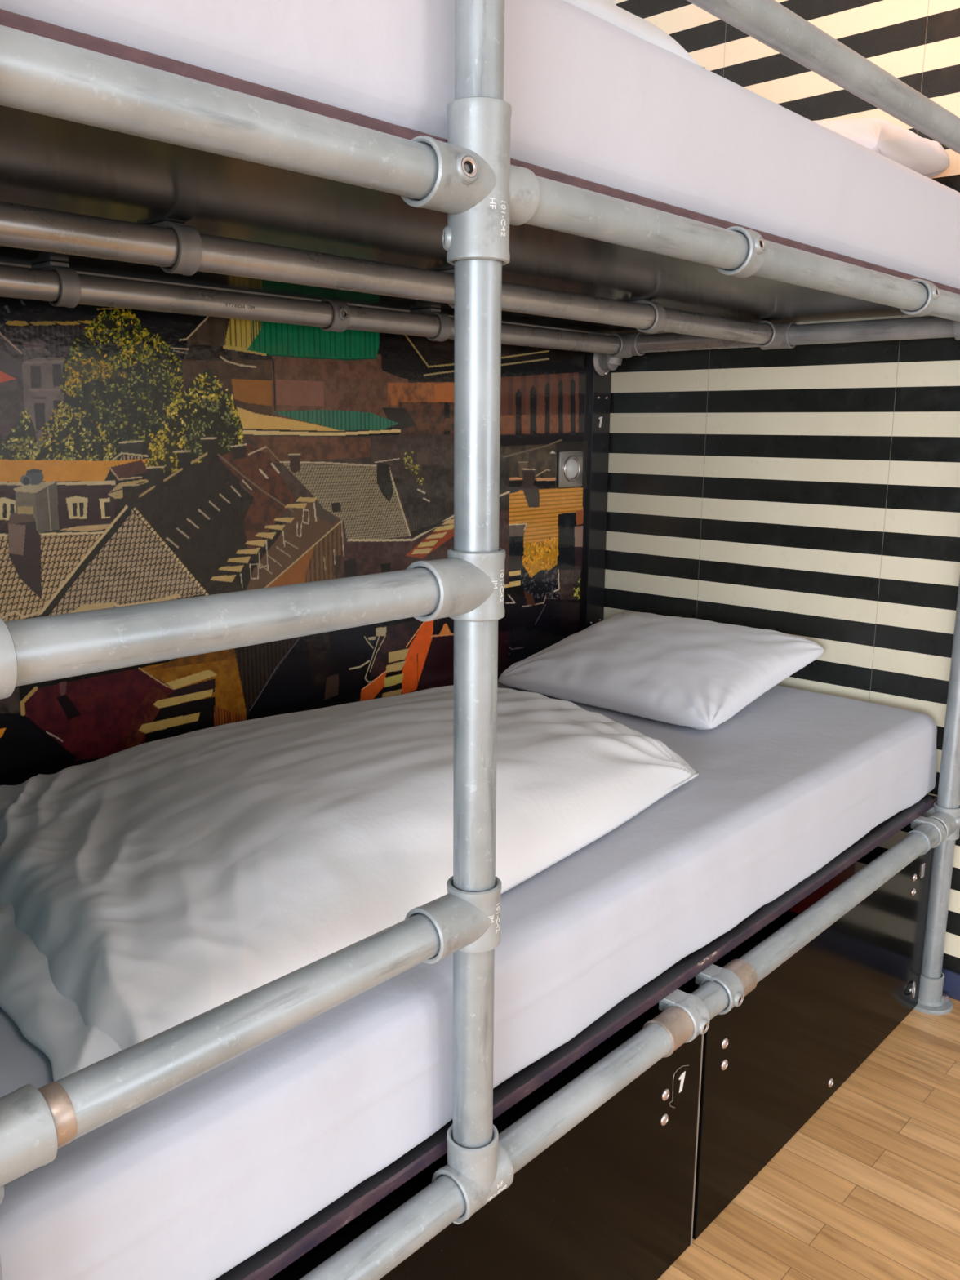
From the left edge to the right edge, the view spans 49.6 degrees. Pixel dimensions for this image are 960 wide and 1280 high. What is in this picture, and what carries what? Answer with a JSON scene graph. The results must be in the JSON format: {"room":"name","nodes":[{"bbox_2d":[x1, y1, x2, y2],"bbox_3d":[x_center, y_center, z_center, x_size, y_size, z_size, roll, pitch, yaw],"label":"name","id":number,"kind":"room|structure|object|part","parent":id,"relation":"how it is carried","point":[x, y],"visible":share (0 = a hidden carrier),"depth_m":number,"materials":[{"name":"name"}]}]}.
{"room":"dormitory","nodes":[
{"label":"dormitory","id":0,"kind":"room"},
{"bbox_2d":[0,0,616,334],"bbox_3d":[-2.090,-0.221,0.479,0.100,2.950,7.320,11,16,42],"label":"wall","id":1,"kind":"structure","parent":0,"point":[614,2],"depth_m":2.10,"materials":[{"name":"white paint"}]},
{"bbox_2d":[0,297,590,785],"bbox_3d":[-0.640,-0.163,2.010,0.014,0.994,2.778,11,16,42],"label":"wall mural","id":2,"kind":"object","parent":1,"relation":"attached to","point":[146,456],"visible":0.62,"depth_m":2.14},
{"bbox_2d":[557,450,582,487],"bbox_3d":[0.259,-0.479,2.913,0.021,0.099,0.106,11,16,42],"label":"light","id":3,"kind":"object","parent":2,"relation":"attached to","point":[570,463],"visible":1,"depth_m":2.90,"materials":[{"name":"silver metal"}]},
{"bbox_2d":[582,352,611,630],"bbox_3d":[0.338,-0.365,3.038,0.032,1.000,0.090,11,16,42],"label":"board","id":4,"kind":"object","parent":1,"relation":"attached to","point":[599,402],"visible":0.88,"depth_m":3.01,"materials":[{"name":"black wood"}]},
{"bbox_2d":[603,0,959,973],"bbox_3d":[2.282,-0.366,1.346,5.335,2.950,0.100,11,16,42],"label":"wall","id":5,"kind":"structure","parent":0,"point":[811,492],"depth_m":2.61,"materials":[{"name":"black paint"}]},
{"bbox_2d":[942,967,959,1000],"bbox_3d":[2.246,1.057,1.583,5.100,0.066,0.014,11,16,42],"label":"baseboard","id":6,"kind":"structure","parent":5,"relation":"attached to","point":[951,987],"depth_m":2.55,"materials":[{"name":"blue paint"}]},
{"bbox_2d":[657,996,959,1279],"bbox_3d":[-0.177,1.643,-0.951,5.335,0.100,7.320,11,16,42],"label":"floor","id":7,"kind":"structure","parent":0,"point":[868,1188],"depth_m":1.91,"materials":[{"name":"brown wood"}]},
{"bbox_2d":[0,0,959,1279],"bbox_3d":[-0.069,-0.068,1.796,1.107,2.150,2.516,11,16,42],"label":"bunk bed","id":8,"kind":"object","parent":7,"relation":"on","point":[117,159],"visible":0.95,"depth_m":1.18,"materials":[{"name":"plum-brown paint"},{"name":"galvanised steel"},{"name":"cast galvanised metal"}]},
{"bbox_3d":[-0.394,0.142,0.732,0.048,2.138,0.048,11,16,42],"label":"post","id":9,"kind":"part","parent":8,"relation":"part of","materials":[{"name":"grey metal"}]},
{"bbox_3d":[-0.196,-0.413,0.833,0.048,0.048,0.514,11,16,42],"label":"rail","id":10,"kind":"part","parent":8,"relation":"part of","materials":[{"name":"silver metal"}]},
{"bbox_2d":[0,680,937,1279],"bbox_3d":[-0.044,0.360,1.977,1.003,0.203,2.288,11,16,42],"label":"mattress","id":11,"kind":"object","parent":8,"relation":"on","point":[197,1179],"visible":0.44,"depth_m":1.26,"materials":[{"name":"grey fabric"}]},
{"bbox_2d":[0,684,698,1081],"bbox_3d":[-0.200,0.213,1.791,0.884,0.151,1.464,11,16,42],"label":"duvet","id":12,"kind":"object","parent":11,"relation":"on","point":[146,889],"visible":0.87,"depth_m":1.38,"materials":[{"name":"white fabric"}]},
{"bbox_2d":[497,612,824,729],"bbox_3d":[0.454,0.051,2.613,0.616,0.159,0.553,11,16,42],"label":"pillow","id":13,"kind":"object","parent":11,"relation":"on","point":[696,673],"visible":1,"depth_m":2.48,"materials":[{"name":"white fabric"}]},
{"bbox_3d":[-0.003,-0.181,1.096,0.048,1.645,0.048,11,16,42],"label":"post","id":14,"kind":"part","parent":8,"relation":"part of","materials":[{"name":"silver metal"}]},
{"bbox_2d":[0,0,959,288],"bbox_3d":[-0.088,-0.738,1.702,1.004,0.194,2.445,11,16,42],"label":"mattress","id":15,"kind":"object","parent":8,"relation":"on","point":[591,99],"visible":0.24,"depth_m":1.21,"materials":[{"name":"grey fabric"}]},
{"bbox_2d":[564,0,704,68],"bbox_3d":[-0.346,-0.820,1.363,0.893,0.090,1.219,11,16,42],"label":"duvet","id":16,"kind":"object","parent":15,"relation":"on","point":[605,10],"visible":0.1,"depth_m":1.33,"materials":[{"name":"white fabric"}]},
{"bbox_2d":[812,117,950,177],"bbox_3d":[0.644,-1.048,2.300,0.635,0.160,0.451,10,15,39],"label":"pillow","id":17,"kind":"object","parent":15,"relation":"on","point":[926,157],"visible":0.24,"depth_m":2.06,"materials":[{"name":"white fabric"}]},
{"bbox_3d":[0.350,0.583,1.650,0.048,0.048,2.147,11,16,42],"label":"rail","id":18,"kind":"part","parent":8,"relation":"part of","materials":[{"name":"silver metal"}]},
{"bbox_3d":[0.552,-0.571,1.629,0.048,0.048,1.573,11,16,42],"label":"rail","id":19,"kind":"part","parent":8,"relation":"part of","materials":[{"name":"silver metal"}]},
{"bbox_3d":[0.554,-0.863,1.569,0.048,0.048,1.573,11,16,42],"label":"guard rail","id":20,"kind":"part","parent":8,"relation":"part of","materials":[{"name":"silver metal"}]},
{"bbox_3d":[1.102,-0.173,2.323,0.048,2.138,0.048,11,16,42],"label":"post","id":21,"kind":"part","parent":8,"relation":"part of","materials":[{"name":"silver metal"}]},
{"bbox_2d":[268,1002,703,1279],"bbox_3d":[-0.355,0.851,1.568,0.839,0.426,1.217,11,16,42],"label":"locker","id":22,"kind":"object","parent":7,"relation":"on","point":[613,1197],"visible":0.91,"depth_m":1.51,"materials":[{"name":"black wood"}]},
{"bbox_3d":[-0.057,0.909,1.297,0.018,0.426,1.212,11,16,42],"label":"panel","id":23,"kind":"part","parent":22,"relation":"part of","materials":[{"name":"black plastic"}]},
{"bbox_2d":[677,848,933,1239],"bbox_3d":[0.414,0.690,2.380,0.847,0.426,1.020,11,16,42],"label":"locker","id":24,"kind":"object","parent":7,"relation":"on","point":[771,1061],"visible":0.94,"depth_m":2.00,"materials":[{"name":"black wood"}]},
{"bbox_3d":[0.209,0.530,2.141,0.817,0.018,0.442,11,16,42],"label":"panel","id":25,"kind":"part","parent":24,"relation":"part of","materials":[{"name":"black plastic"}]},
{"bbox_3d":[1.022,0.532,2.397,0.004,0.034,0.014,11,16,42],"label":"latch plate","id":26,"kind":"part","parent":24,"relation":"part of","materials":[{"name":"silver metal"}]},
{"bbox_2d":[788,862,854,914],"bbox_3d":[0.588,0.686,2.461,0.422,0.410,0.446,11,16,42],"label":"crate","id":27,"kind":"object","parent":7,"relation":"on","point":[823,891],"visible":0.02,"depth_m":2.33,"materials":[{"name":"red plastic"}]}
]}

